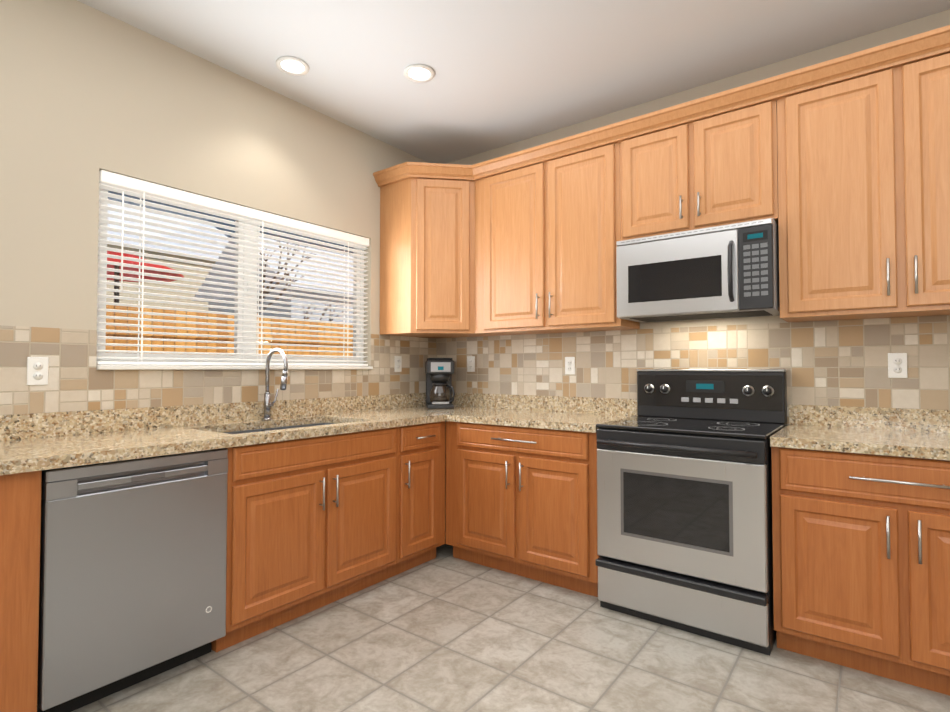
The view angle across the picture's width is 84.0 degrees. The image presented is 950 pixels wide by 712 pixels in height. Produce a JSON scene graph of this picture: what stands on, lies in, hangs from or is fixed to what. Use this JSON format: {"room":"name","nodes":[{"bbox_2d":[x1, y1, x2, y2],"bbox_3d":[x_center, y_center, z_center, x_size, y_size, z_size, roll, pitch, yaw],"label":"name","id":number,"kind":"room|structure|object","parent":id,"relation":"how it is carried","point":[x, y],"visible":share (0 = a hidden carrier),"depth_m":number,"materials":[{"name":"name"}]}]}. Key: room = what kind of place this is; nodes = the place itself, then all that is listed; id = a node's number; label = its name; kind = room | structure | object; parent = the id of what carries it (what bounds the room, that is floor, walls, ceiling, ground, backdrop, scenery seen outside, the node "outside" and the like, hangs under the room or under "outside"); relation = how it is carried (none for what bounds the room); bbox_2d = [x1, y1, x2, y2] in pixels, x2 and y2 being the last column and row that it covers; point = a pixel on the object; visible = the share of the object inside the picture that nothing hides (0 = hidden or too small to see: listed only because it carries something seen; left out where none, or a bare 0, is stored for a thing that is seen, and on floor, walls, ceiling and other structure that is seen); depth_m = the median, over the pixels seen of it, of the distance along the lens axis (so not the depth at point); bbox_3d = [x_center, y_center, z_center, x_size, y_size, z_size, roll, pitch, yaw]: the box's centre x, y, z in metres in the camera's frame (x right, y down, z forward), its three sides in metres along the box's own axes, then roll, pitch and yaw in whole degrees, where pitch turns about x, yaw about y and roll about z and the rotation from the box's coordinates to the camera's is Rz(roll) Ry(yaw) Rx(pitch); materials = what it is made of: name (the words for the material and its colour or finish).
{"room":"kitchen","nodes":[
{"label":"kitchen","id":0,"kind":"room"},
{"bbox_2d":[0,0,436,369],"bbox_3d":[-1.991,-0.160,2.087,0.140,2.820,5.400,-1,-2,37],"label":"wall","id":1,"kind":"structure","parent":0,"point":[88,93],"depth_m":2.45,"materials":[{"name":"paint"}]},
{"bbox_2d":[0,325,435,414],"bbox_3d":[-1.150,0.096,3.069,0.008,0.523,2.790,-1,-2,37],"label":"tile backsplash","id":2,"kind":"structure","parent":1,"relation":"attached to","point":[75,383],"depth_m":2.54,"materials":[{"name":"tile"}]},
{"bbox_2d":[27,357,48,384],"bbox_3d":[-1.809,0.063,2.185,0.008,0.116,0.070,-1,-2,37],"label":"electrical outlet","id":3,"kind":"object","parent":2,"relation":"attached to","point":[37,370],"visible":1,"depth_m":2.18,"materials":[{"name":"white plastic"}]},
{"bbox_2d":[394,356,401,371],"bbox_3d":[-0.558,0.058,3.837,0.008,0.116,0.070,-1,-2,37],"label":"electrical outlet","id":4,"kind":"object","parent":2,"relation":"attached to","point":[398,363],"visible":1,"depth_m":3.83,"materials":[{"name":"white plastic"}]},
{"bbox_2d":[97,184,363,365],"bbox_3d":[-1.279,-0.386,3.065,0.072,0.886,1.606,-1,-2,37],"label":"window","id":5,"kind":"structure","parent":1,"relation":"in","point":[102,347],"depth_m":2.98,"materials":[{"name":"white plastic"}]},
{"bbox_2d":[96,170,368,365],"bbox_3d":[-1.232,-0.388,3.029,0.056,0.883,1.594,-1,-2,37],"label":"window blinds","id":6,"kind":"object","parent":5,"relation":"attached to","point":[122,184],"visible":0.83,"depth_m":2.83,"materials":[{"name":"white plastic"}]},
{"bbox_2d":[96,365,372,369],"bbox_3d":[-1.221,0.067,3.010,0.094,0.021,1.608,-1,-2,37],"label":"window sill","id":7,"kind":"structure","parent":1,"relation":"attached to","point":[140,367],"depth_m":2.75,"materials":[{"name":"white paint"}]},
{"bbox_2d":[72,523,949,711],"bbox_3d":[-0.062,1.244,0.591,4.980,0.060,5.680,-1,-2,37],"label":"floor","id":8,"kind":"structure","parent":0,"point":[444,630],"depth_m":2.13,"materials":[{"name":"tile"}]},
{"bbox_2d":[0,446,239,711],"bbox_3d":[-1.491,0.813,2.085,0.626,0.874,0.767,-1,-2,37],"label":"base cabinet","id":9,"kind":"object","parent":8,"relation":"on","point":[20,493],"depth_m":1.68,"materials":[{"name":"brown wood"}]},
{"bbox_2d":[37,448,227,711],"bbox_3d":[-1.448,0.817,2.122,0.614,0.868,0.602,-1,-2,37],"label":"dishwasher","id":10,"kind":"object","parent":8,"relation":"on","point":[132,578],"visible":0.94,"depth_m":1.89,"materials":[{"name":"grey metal"}]},
{"bbox_2d":[236,426,403,643],"bbox_3d":[-0.967,0.830,2.776,0.626,0.874,1.004,-1,-2,37],"label":"base cabinet","id":11,"kind":"object","parent":8,"relation":"on","point":[314,523],"depth_m":2.53,"materials":[{"name":"brown wood"}]},
{"bbox_2d":[404,421,444,570],"bbox_3d":[-0.555,0.843,3.320,0.626,0.874,0.438,-1,-2,37],"label":"base cabinet","id":12,"kind":"object","parent":8,"relation":"on","point":[424,444],"depth_m":3.15,"materials":[{"name":"brown wood"}]},
{"bbox_2d":[0,392,467,474],"bbox_3d":[-0.884,0.416,2.867,0.660,0.327,2.792,-1,-2,37],"label":"countertop","id":13,"kind":"structure","parent":12,"relation":"on","point":[30,442],"depth_m":2.40,"materials":[{"name":"stone"}]},
{"bbox_2d":[262,348,287,419],"bbox_3d":[-1.082,0.155,2.907,0.213,0.398,0.090,-1,-2,37],"label":"faucet","id":14,"kind":"object","parent":13,"relation":"on","point":[267,402],"visible":1,"depth_m":2.92,"materials":[{"name":"silver metal"}]},
{"bbox_2d":[224,423,333,433],"bbox_3d":[-0.980,0.484,2.736,0.428,0.184,0.808,-1,-2,37],"label":"sink","id":15,"kind":"object","parent":13,"relation":"in","point":[237,430],"depth_m":2.88,"materials":[{"name":"silver metal"}]},
{"bbox_2d":[425,358,454,408],"bbox_3d":[-0.258,0.196,3.859,0.203,0.362,0.253,0,-1,-8],"label":"coffee maker","id":16,"kind":"object","parent":13,"relation":"on","point":[439,372],"visible":1,"depth_m":3.76,"materials":[{"name":"black plastic"}]},
{"bbox_2d":[446,421,599,596],"bbox_3d":[0.392,0.841,3.227,1.027,0.874,0.662,-1,-2,37],"label":"base cabinet","id":17,"kind":"object","parent":8,"relation":"on","point":[521,501],"visible":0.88,"depth_m":2.95,"materials":[{"name":"brown wood"}]},
{"bbox_2d":[448,393,637,432],"bbox_3d":[0.411,0.332,3.224,0.977,0.142,0.662,-1,-2,37],"label":"countertop","id":18,"kind":"structure","parent":17,"relation":"on","point":[582,414],"depth_m":3.32,"materials":[{"name":"stone"}]},
{"bbox_2d":[595,369,786,655],"bbox_3d":[1.092,0.666,2.659,0.760,1.197,0.714,-1,-2,37],"label":"range","id":19,"kind":"object","parent":8,"relation":"on","point":[684,505],"visible":1,"depth_m":2.43,"materials":[{"name":"silver metal"}]},
{"bbox_2d":[771,446,949,695],"bbox_3d":[1.784,0.816,2.195,0.880,0.874,0.626,-1,-2,37],"label":"base cabinet","id":20,"kind":"object","parent":8,"relation":"on","point":[861,562],"visible":0.98,"depth_m":2.01,"materials":[{"name":"brown wood"}]},
{"bbox_2d":[770,404,949,459],"bbox_3d":[2.079,0.302,1.974,1.630,0.142,0.642,-1,-2,37],"label":"countertop","id":21,"kind":"structure","parent":20,"relation":"on","point":[901,432],"depth_m":2.36,"materials":[{"name":"stone"}]},
{"bbox_2d":[77,0,949,163],"bbox_3d":[-0.062,-1.645,0.661,4.980,0.080,5.680,-1,-2,37],"label":"ceiling","id":22,"kind":"structure","parent":0,"point":[507,72],"depth_m":2.67,"materials":[{"name":"paint"}]},
{"bbox_2d":[276,56,308,75],"bbox_3d":[-0.974,-1.548,2.818,0.170,0.008,0.170,-1,-2,37],"label":"recessed light","id":23,"kind":"object","parent":22,"relation":"in","point":[290,65],"visible":1,"depth_m":2.81,"materials":[{"name":"white glass"}]},
{"bbox_2d":[404,64,434,82],"bbox_3d":[-0.305,-1.546,2.889,0.170,0.008,0.170,-1,-2,37],"label":"recessed light","id":24,"kind":"object","parent":22,"relation":"in","point":[419,73],"visible":1,"depth_m":2.89,"materials":[{"name":"white glass"}]},
{"bbox_2d":[437,9,949,522],"bbox_3d":[1.611,-0.142,2.834,4.980,2.820,0.140,-1,-2,37],"label":"wall","id":25,"kind":"structure","parent":0,"point":[855,45],"depth_m":2.93,"materials":[{"name":"paint"}]},
{"bbox_2d":[377,162,472,337],"bbox_3d":[-0.245,-0.712,3.781,0.607,1.126,0.607,-1,-2,37],"label":"upper cabinet","id":26,"kind":"object","parent":25,"relation":"attached to","point":[426,209],"depth_m":3.56,"materials":[{"name":"brown wood"}]},
{"bbox_2d":[473,121,639,336],"bbox_3d":[0.494,-0.721,3.401,1.027,1.126,0.321,-1,-2,37],"label":"upper cabinet","id":27,"kind":"object","parent":25,"relation":"attached to","point":[547,218],"depth_m":3.23,"materials":[{"name":"brown wood"}]},
{"bbox_2d":[436,315,949,423],"bbox_3d":[1.307,0.094,2.965,4.050,0.523,0.008,-1,-2,37],"label":"tile backsplash","id":28,"kind":"structure","parent":25,"relation":"attached to","point":[836,363],"depth_m":2.85,"materials":[{"name":"tile"}]},
{"bbox_2d":[467,356,474,371],"bbox_3d":[-0.031,0.061,3.969,0.070,0.116,0.008,-1,-2,37],"label":"electrical outlet","id":29,"kind":"object","parent":28,"relation":"attached to","point":[470,363],"visible":1,"depth_m":3.97,"materials":[{"name":"white plastic"}]},
{"bbox_2d":[565,357,574,374],"bbox_3d":[0.624,0.064,3.473,0.070,0.116,0.008,-1,-2,37],"label":"electrical outlet","id":30,"kind":"object","parent":28,"relation":"attached to","point":[570,365],"visible":1,"depth_m":3.47,"materials":[{"name":"white plastic"}]},
{"bbox_2d":[888,353,907,377],"bbox_3d":[1.967,0.044,2.456,0.070,0.116,0.008,-1,-2,37],"label":"electrical outlet","id":31,"kind":"object","parent":28,"relation":"attached to","point":[897,365],"visible":1,"depth_m":2.45,"materials":[{"name":"white plastic"}]},
{"bbox_2d":[621,77,780,240],"bbox_3d":[1.215,-0.972,2.861,0.777,0.651,0.321,-1,-2,37],"label":"upper cabinet","id":32,"kind":"object","parent":25,"relation":"attached to","point":[705,162],"depth_m":2.69,"materials":[{"name":"brown wood"}]},
{"bbox_2d":[616,218,779,322],"bbox_3d":[1.176,-0.421,2.797,0.756,0.424,0.448,-1,-2,37],"label":"microwave","id":33,"kind":"object","parent":32,"relation":"attached to","point":[725,271],"visible":0.96,"depth_m":2.63,"materials":[{"name":"grey metal"}]},
{"bbox_2d":[776,25,949,321],"bbox_3d":[1.884,-0.747,2.348,0.901,1.126,0.321,-1,-2,37],"label":"upper cabinet","id":34,"kind":"object","parent":25,"relation":"attached to","point":[837,169],"depth_m":2.29,"materials":[{"name":"brown wood"}]},
{"label":"outside","id":35,"kind":"structure","parent":0,"visible":0},
{"bbox_3d":[-17.817,1.845,14.280,39.850,0.100,55.000,-1,-2,37],"label":"ground","id":36,"kind":"structure","parent":35,"visible":0},
{"bbox_2d":[107,251,183,302],"bbox_3d":[-6.103,-0.084,8.965,2.000,3.500,1.902,-1,-2,37],"label":"canopy","id":37,"kind":"object","parent":36,"relation":"on","point":[133,269],"depth_m":9.09,"materials":[{"name":"red fabric"}]},
{"bbox_2d":[106,204,228,310],"bbox_3d":[-15.723,-2.255,21.576,9.300,8.450,9.800,-1,-2,37],"label":"house","id":38,"kind":"structure","parent":36,"relation":"on","point":[165,261],"depth_m":20.43,"materials":[{"name":"white"}]},
{"bbox_2d":[105,305,352,365],"bbox_3d":[-3.543,0.414,4.099,4.180,2.270,28.045,-1,-2,37],"label":"fence","id":39,"kind":"object","parent":36,"relation":"on","point":[126,341],"depth_m":7.30,"materials":[{"name":"brown wood"}]},
{"bbox_2d":[192,232,352,322],"bbox_3d":[-5.482,-0.999,19.747,5.800,5.850,7.300,-1,-2,37],"label":"house","id":40,"kind":"structure","parent":36,"relation":"on","point":[271,293],"depth_m":16.98,"materials":[{"name":"white"}]},
{"bbox_2d":[257,235,343,320],"bbox_3d":[-4.131,-0.667,12.403,5.241,4.842,2.940,-1,-2,37],"label":"tree","id":41,"kind":"object","parent":36,"relation":"on","point":[268,292],"depth_m":13.24,"materials":[{"name":"brown plant"}]}
]}

